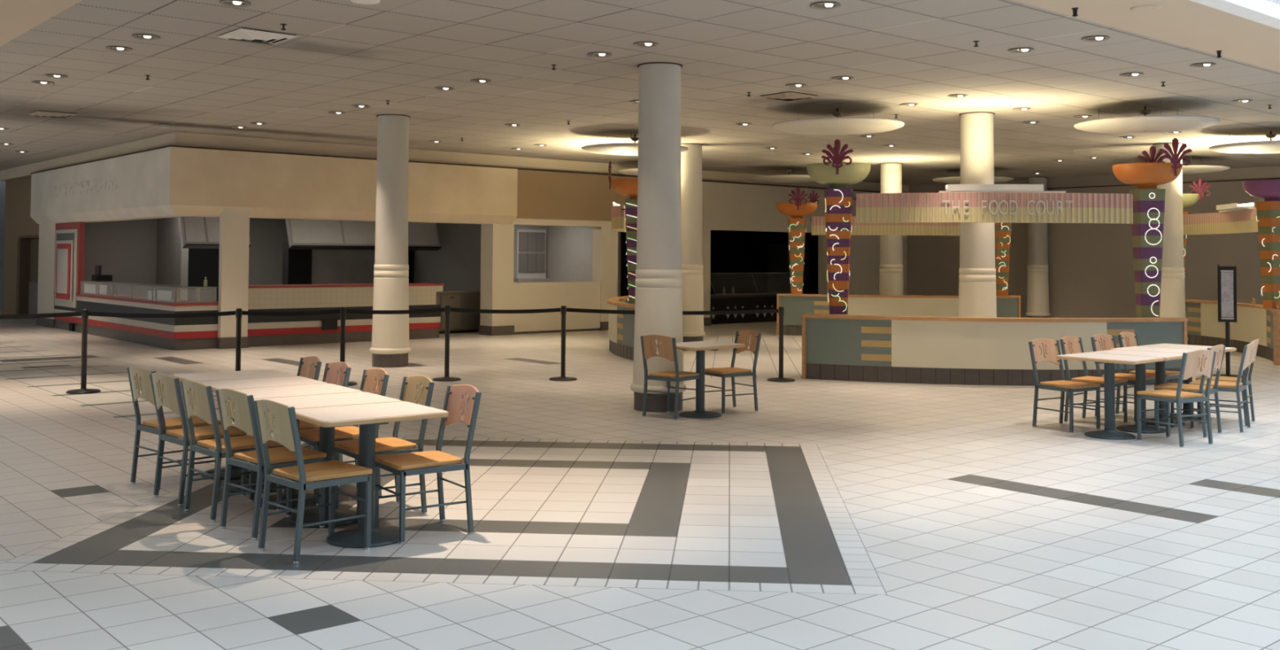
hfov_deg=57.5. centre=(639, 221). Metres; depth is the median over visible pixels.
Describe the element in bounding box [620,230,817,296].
wall
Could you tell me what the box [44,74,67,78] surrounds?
recessed light
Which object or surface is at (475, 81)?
recessed light
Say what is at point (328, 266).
wall
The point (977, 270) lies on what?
round column
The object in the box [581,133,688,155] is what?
saucer
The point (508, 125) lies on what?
recessed light
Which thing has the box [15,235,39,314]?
trim
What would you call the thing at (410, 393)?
dining chair
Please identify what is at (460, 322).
base cabinet
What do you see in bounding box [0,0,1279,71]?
ceiling
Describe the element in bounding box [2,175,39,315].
wall
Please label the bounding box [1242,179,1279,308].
totem
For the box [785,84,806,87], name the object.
recessed light
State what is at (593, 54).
recessed light
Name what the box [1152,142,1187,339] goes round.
round column
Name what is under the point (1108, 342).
dining chair
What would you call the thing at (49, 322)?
baseboard
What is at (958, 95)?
recessed light
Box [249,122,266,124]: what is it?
recessed light
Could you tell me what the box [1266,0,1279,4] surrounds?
wall
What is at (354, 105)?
recessed light
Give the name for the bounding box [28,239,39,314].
door
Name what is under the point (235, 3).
recessed light
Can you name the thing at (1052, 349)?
dining chair
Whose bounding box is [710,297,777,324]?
countertop
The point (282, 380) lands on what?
cafe table
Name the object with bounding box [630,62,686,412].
round column
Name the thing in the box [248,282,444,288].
countertop
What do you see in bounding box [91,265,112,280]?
cash register
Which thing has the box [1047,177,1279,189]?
trim
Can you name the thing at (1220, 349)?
dining chair
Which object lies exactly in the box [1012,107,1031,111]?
recessed light
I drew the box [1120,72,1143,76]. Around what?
recessed light
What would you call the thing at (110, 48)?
recessed light
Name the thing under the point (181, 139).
trim
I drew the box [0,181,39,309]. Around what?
wall
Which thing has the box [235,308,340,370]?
stanchion
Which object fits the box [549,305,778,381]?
stanchion
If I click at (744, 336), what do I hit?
dining chair
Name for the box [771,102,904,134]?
saucer
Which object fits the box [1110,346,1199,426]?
cafe table
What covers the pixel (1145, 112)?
cup
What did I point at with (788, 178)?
saucer
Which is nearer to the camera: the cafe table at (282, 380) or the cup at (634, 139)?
the cafe table at (282, 380)
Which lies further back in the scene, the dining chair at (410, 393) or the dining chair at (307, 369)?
the dining chair at (307, 369)
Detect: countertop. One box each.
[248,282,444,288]
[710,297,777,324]
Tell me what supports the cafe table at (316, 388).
on the floor
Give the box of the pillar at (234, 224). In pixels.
[217,208,249,348]
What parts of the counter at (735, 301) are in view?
triangle trim, guard frame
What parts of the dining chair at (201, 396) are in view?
leg, backrest, leg, seat frame, seat, leg, leg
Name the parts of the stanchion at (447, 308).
post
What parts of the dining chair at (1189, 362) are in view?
leg, leg, seat, seat frame, leg, backrest, leg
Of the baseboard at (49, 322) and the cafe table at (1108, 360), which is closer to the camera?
the cafe table at (1108, 360)
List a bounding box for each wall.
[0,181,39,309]
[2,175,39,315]
[30,146,175,223]
[37,169,906,332]
[83,217,621,331]
[169,146,517,223]
[282,241,311,284]
[311,249,413,284]
[515,169,637,221]
[607,295,635,359]
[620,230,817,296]
[776,293,1021,335]
[906,165,1279,317]
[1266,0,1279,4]
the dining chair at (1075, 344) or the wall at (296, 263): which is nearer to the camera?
the dining chair at (1075, 344)
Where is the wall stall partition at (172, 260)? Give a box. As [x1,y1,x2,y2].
[155,217,188,300]
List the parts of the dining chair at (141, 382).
leg, backrest, leg, seat frame, seat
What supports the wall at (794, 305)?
on the floor
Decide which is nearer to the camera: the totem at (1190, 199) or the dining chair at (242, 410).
the dining chair at (242, 410)
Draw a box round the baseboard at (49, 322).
[35,317,711,335]
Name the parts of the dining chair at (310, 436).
leg, seat, seat frame, leg, backrest, leg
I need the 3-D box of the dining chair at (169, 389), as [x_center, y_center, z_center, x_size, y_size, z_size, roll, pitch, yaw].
[-2.975,1.426,7.832,0.542,0.847,0.422,2,-2,-45]
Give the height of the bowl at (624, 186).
0.270 m
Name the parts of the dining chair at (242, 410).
leg, backrest, leg, seat frame, seat, leg, leg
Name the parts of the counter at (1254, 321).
teal panel, cream panel, ring handle, post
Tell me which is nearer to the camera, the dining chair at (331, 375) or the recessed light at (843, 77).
the dining chair at (331, 375)
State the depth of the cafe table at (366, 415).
6.66 m
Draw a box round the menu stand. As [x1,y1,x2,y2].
[1212,264,1241,377]
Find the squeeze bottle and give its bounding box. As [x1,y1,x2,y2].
[203,276,207,286]
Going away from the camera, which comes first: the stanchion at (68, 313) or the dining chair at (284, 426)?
the dining chair at (284, 426)
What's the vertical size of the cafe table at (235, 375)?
0.732 m
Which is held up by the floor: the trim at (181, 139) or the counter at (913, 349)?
the counter at (913, 349)
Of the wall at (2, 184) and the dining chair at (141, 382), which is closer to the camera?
the dining chair at (141, 382)
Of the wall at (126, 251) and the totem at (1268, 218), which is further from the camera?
the wall at (126, 251)
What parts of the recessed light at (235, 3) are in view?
bulb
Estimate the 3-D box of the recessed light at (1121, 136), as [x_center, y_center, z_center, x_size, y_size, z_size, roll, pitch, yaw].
[8.174,-1.405,19.552,0.250,0.026,0.250,0,-2,4]
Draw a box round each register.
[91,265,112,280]
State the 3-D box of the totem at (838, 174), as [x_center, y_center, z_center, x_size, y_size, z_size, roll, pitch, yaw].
[2.699,0.093,15.859,0.860,2.333,0.932,0,-2,4]
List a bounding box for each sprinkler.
[1071,7,1078,17]
[1215,50,1222,57]
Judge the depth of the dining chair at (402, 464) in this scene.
6.84 m
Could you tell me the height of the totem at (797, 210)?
2.213 m
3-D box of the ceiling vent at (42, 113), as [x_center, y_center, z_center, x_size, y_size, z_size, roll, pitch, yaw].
[-8.647,-1.561,17.188,0.560,0.049,0.560,2,-2,-41]
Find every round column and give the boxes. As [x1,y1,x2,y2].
[369,114,411,367]
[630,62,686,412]
[680,142,705,342]
[879,162,903,295]
[958,111,996,317]
[1025,177,1050,317]
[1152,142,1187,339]
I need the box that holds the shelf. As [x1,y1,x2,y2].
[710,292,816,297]
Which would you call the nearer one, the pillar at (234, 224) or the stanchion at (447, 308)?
the stanchion at (447, 308)
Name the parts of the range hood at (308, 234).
rail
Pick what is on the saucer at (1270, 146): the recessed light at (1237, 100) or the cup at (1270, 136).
the cup at (1270, 136)
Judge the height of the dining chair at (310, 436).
0.847 m
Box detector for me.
[160,124,169,128]
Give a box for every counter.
[53,282,444,350]
[710,272,816,324]
[801,313,1187,385]
[1185,297,1279,365]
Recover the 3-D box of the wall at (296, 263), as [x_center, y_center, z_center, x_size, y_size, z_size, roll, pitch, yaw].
[-7.494,1.409,25.466,0.540,1.900,0.300,2,-2,-41]
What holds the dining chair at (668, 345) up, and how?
on the floor
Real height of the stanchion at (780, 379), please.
0.975 m
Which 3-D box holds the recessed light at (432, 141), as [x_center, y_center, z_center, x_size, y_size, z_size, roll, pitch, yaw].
[-3.688,-1.429,21.017,0.250,0.026,0.250,0,-2,4]
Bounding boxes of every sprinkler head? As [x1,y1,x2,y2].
[280,23,287,31]
[973,40,979,47]
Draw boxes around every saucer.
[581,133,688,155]
[617,168,637,175]
[750,167,814,182]
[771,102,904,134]
[932,169,1013,183]
[1073,100,1220,133]
[1182,158,1230,174]
[1208,131,1279,153]
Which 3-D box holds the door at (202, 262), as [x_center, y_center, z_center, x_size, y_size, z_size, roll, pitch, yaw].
[-10.044,1.403,26.567,1.100,1.950,0.090,2,-2,-41]
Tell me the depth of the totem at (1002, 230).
24.01 m
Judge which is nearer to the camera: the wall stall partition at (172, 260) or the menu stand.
the menu stand
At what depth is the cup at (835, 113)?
16.01 m
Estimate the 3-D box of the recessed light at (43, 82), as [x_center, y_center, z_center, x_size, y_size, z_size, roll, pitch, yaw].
[-7.185,-1.662,14.028,0.250,0.026,0.250,0,-2,4]
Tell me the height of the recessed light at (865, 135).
0.026 m
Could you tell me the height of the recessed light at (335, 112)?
0.026 m
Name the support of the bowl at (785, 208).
on the totem at (797, 210)
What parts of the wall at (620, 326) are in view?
cream panel, teal panel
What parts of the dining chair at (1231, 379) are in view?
seat, leg, leg, backrest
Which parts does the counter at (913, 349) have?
post, teal panel, cream panel, post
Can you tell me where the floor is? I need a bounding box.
[0,309,1279,649]
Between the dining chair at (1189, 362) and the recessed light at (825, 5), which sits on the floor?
the dining chair at (1189, 362)
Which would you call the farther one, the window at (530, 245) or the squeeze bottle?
the window at (530, 245)
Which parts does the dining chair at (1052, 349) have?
leg, backrest, leg, seat frame, seat, leg, leg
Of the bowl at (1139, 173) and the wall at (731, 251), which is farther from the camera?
the wall at (731, 251)
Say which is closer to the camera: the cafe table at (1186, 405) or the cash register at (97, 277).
the cafe table at (1186, 405)
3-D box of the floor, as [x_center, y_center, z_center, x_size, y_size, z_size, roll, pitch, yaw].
[1.214,2.166,15.813,90.000,0.100,80.000,0,-2,4]
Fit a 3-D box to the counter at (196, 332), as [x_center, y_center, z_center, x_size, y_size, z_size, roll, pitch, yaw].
[-8.332,1.781,24.224,5.250,1.070,7.580,2,-2,-41]
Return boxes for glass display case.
[80,280,217,303]
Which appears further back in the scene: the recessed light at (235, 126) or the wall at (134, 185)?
the wall at (134, 185)
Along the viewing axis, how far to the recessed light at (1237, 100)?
15.04 m
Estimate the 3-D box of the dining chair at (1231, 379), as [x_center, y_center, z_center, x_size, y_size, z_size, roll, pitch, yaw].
[5.921,1.596,11.726,0.542,0.847,0.422,-1,-2,36]
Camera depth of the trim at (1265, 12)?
9.61 m
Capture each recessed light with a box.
[0,142,13,145]
[31,80,54,84]
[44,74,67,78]
[105,46,132,51]
[131,34,159,39]
[218,0,251,7]
[231,125,248,128]
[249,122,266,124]
[328,111,346,114]
[351,104,368,107]
[428,140,442,142]
[433,86,454,90]
[470,79,491,83]
[505,124,520,126]
[533,144,546,146]
[587,52,612,57]
[629,100,638,103]
[632,41,658,47]
[735,123,751,125]
[764,146,777,149]
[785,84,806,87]
[809,1,840,9]
[831,75,853,80]
[860,134,874,137]
[882,144,896,146]
[899,102,918,106]
[947,93,968,97]
[1008,47,1034,53]
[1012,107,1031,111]
[1022,120,1039,124]
[1073,115,1092,118]
[1080,35,1109,41]
[1119,136,1135,137]
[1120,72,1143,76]
[1164,131,1182,133]
[1190,62,1216,67]
[1231,99,1253,102]
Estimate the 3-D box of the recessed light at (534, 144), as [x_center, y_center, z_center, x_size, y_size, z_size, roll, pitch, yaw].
[-1.840,-1.401,21.576,0.250,0.026,0.250,0,-2,4]
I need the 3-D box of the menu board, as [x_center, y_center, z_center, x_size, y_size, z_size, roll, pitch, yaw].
[-12.173,0.921,24.773,0.170,1.779,1.840,2,-2,-41]
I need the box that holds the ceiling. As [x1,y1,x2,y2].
[0,0,1279,185]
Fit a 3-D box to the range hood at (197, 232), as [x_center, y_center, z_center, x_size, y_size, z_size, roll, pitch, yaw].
[-8.493,0.199,23.341,1.300,0.703,0.386,2,-2,-41]
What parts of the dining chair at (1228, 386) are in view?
leg, leg, seat, seat frame, leg, leg, backrest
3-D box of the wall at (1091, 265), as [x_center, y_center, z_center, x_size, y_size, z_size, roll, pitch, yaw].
[17.080,0.550,21.921,0.200,3.686,29.700,2,-2,-41]
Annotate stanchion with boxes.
[0,311,81,319]
[66,308,235,394]
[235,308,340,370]
[340,306,444,386]
[432,305,560,381]
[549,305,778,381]
[767,306,795,382]
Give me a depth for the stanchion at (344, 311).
14.74 m
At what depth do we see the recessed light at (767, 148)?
21.87 m
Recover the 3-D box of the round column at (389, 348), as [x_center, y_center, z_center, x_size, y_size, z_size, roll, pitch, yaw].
[-3.666,0.287,17.219,0.599,3.685,0.599,0,-2,23]
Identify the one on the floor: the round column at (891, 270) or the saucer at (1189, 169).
the round column at (891, 270)
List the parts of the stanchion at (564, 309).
post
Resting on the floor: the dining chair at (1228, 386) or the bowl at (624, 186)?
the dining chair at (1228, 386)
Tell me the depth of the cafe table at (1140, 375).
11.11 m
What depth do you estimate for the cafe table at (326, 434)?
7.16 m
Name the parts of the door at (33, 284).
kick panel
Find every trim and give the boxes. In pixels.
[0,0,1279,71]
[0,132,908,192]
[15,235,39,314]
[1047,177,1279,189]
[1189,0,1279,29]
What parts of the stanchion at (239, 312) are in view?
post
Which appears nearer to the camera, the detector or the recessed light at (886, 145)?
the detector
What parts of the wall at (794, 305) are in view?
post, teal panel, cream panel, post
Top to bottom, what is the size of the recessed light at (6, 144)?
0.026 m
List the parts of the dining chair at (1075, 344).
leg, backrest, leg, seat frame, seat, leg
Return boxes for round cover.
[350,0,380,4]
[1129,4,1162,11]
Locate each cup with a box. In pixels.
[631,137,638,141]
[831,111,842,116]
[1139,109,1151,115]
[1265,133,1275,138]
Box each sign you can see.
[611,201,626,231]
[809,216,959,235]
[853,184,1133,223]
[1182,202,1257,235]
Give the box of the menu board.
[53,222,84,307]
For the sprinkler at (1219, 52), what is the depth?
11.36 m
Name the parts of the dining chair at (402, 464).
leg, leg, seat, seat frame, leg, backrest, leg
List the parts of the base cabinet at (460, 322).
cabinet door, cabinet door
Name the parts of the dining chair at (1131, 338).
leg, backrest, leg, seat, seat frame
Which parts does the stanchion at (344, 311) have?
post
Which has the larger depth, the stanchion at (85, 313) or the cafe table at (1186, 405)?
the stanchion at (85, 313)
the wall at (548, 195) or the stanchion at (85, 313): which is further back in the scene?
the wall at (548, 195)
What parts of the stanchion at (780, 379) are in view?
post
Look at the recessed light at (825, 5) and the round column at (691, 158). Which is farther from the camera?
the round column at (691, 158)
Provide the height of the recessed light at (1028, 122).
0.026 m
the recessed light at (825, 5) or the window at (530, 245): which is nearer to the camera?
the recessed light at (825, 5)
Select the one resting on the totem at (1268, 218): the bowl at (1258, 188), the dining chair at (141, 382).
the bowl at (1258, 188)
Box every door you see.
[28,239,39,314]
[187,248,219,301]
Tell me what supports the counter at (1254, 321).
on the floor
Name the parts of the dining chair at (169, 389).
leg, backrest, leg, seat frame, seat, leg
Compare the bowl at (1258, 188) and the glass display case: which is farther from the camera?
the glass display case
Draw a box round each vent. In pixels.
[29,110,77,118]
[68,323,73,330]
[217,27,299,44]
[758,91,817,101]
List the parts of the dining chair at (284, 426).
leg, backrest, leg, seat frame, seat, leg, leg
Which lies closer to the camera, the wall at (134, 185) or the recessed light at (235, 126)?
the recessed light at (235, 126)
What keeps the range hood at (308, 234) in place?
attached to the wall at (126, 251)
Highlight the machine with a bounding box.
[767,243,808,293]
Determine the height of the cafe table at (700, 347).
0.732 m
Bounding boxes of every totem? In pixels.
[608,160,637,303]
[776,186,819,293]
[806,138,870,314]
[994,222,1011,295]
[1112,137,1192,317]
[1182,177,1211,278]
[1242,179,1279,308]
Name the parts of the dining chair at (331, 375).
seat frame, seat, leg, backrest, leg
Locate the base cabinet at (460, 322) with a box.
[435,289,480,333]
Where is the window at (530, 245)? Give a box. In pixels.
[513,229,549,281]
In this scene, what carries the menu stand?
on the floor
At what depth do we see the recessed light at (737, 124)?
17.98 m
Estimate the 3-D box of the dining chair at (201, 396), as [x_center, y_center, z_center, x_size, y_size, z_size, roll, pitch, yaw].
[-2.599,1.415,7.395,0.542,0.847,0.422,2,-2,-44]
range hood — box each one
[179,216,250,248]
[285,218,441,250]
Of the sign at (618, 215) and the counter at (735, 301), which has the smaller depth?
the sign at (618, 215)
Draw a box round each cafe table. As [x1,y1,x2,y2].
[171,368,295,479]
[197,375,328,493]
[234,383,363,509]
[253,391,403,527]
[294,401,448,547]
[656,341,745,417]
[1056,352,1164,439]
[1089,349,1182,433]
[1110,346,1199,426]
[1139,343,1236,420]
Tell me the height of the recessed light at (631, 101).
0.026 m
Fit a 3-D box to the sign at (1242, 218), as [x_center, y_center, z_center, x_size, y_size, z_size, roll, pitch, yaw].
[10.360,-0.036,20.596,0.396,0.500,3.648,0,-2,4]
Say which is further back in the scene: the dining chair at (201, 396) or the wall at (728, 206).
the wall at (728, 206)
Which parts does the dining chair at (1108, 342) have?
leg, backrest, leg, seat frame, seat, leg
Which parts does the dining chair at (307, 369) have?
leg, backrest, leg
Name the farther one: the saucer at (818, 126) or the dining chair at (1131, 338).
the saucer at (818, 126)
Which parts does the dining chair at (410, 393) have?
leg, leg, seat, seat frame, leg, backrest, leg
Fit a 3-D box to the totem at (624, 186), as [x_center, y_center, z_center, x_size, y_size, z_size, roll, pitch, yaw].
[-0.075,0.176,19.134,0.894,2.333,0.860,0,-2,4]
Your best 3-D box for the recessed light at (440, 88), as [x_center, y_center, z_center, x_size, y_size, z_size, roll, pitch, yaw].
[-2.407,-1.625,14.332,0.250,0.026,0.250,0,-2,4]
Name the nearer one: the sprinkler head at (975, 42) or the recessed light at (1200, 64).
the sprinkler head at (975, 42)
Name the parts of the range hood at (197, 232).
rail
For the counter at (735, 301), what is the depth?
28.97 m
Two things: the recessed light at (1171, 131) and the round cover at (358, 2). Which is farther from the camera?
the recessed light at (1171, 131)
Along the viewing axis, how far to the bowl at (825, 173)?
15.57 m
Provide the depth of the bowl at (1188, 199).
22.25 m
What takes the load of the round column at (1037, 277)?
on the floor
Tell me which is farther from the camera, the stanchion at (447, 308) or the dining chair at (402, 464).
the stanchion at (447, 308)
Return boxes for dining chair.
[126,365,221,490]
[149,372,247,506]
[179,379,282,521]
[215,388,326,539]
[253,399,372,564]
[268,355,321,448]
[271,361,351,490]
[297,368,389,505]
[334,375,434,522]
[374,384,481,543]
[640,334,699,420]
[704,329,761,413]
[1028,337,1100,433]
[1059,335,1127,422]
[1090,333,1155,422]
[1118,331,1182,413]
[1137,349,1216,447]
[1154,344,1225,437]
[1188,342,1254,432]
[1195,338,1258,426]
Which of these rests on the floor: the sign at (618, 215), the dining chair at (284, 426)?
the dining chair at (284, 426)
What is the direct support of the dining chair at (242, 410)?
on the floor
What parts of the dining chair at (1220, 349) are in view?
leg, leg, seat, seat frame, leg, backrest, leg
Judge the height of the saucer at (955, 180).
0.334 m
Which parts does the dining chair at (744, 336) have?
leg, seat, seat frame, leg, backrest, leg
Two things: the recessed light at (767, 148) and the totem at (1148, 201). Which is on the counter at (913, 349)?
the totem at (1148, 201)
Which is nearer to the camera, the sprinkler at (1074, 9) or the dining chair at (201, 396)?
the dining chair at (201, 396)
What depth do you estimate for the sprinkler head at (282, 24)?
10.42 m
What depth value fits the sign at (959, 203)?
15.25 m
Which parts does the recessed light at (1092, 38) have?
bulb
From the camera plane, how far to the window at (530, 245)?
27.51 m
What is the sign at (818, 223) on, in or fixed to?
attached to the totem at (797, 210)
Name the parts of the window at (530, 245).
shutter pane, shutter pane, sill, shutter pane, shutter pane, shutter pane, shutter pane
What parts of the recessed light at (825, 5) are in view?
bulb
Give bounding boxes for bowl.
[610,177,637,195]
[776,202,817,215]
[806,162,870,184]
[1112,162,1182,185]
[1182,193,1199,208]
[1242,179,1279,197]
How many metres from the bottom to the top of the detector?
0.060 m
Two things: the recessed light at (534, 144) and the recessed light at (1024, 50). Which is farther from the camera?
the recessed light at (534, 144)
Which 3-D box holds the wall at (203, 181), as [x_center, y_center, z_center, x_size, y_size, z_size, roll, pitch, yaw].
[-5.255,-0.594,21.851,7.020,1.130,0.181,2,-2,-41]
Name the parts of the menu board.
red frame, grey frame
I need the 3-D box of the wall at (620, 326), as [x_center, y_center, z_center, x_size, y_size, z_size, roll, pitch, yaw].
[-0.226,1.817,20.479,0.711,0.865,5.024,0,-2,-1]
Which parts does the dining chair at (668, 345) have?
leg, backrest, leg, seat frame, seat, leg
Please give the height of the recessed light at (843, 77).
0.026 m
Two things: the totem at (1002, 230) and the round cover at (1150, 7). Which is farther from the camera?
the totem at (1002, 230)

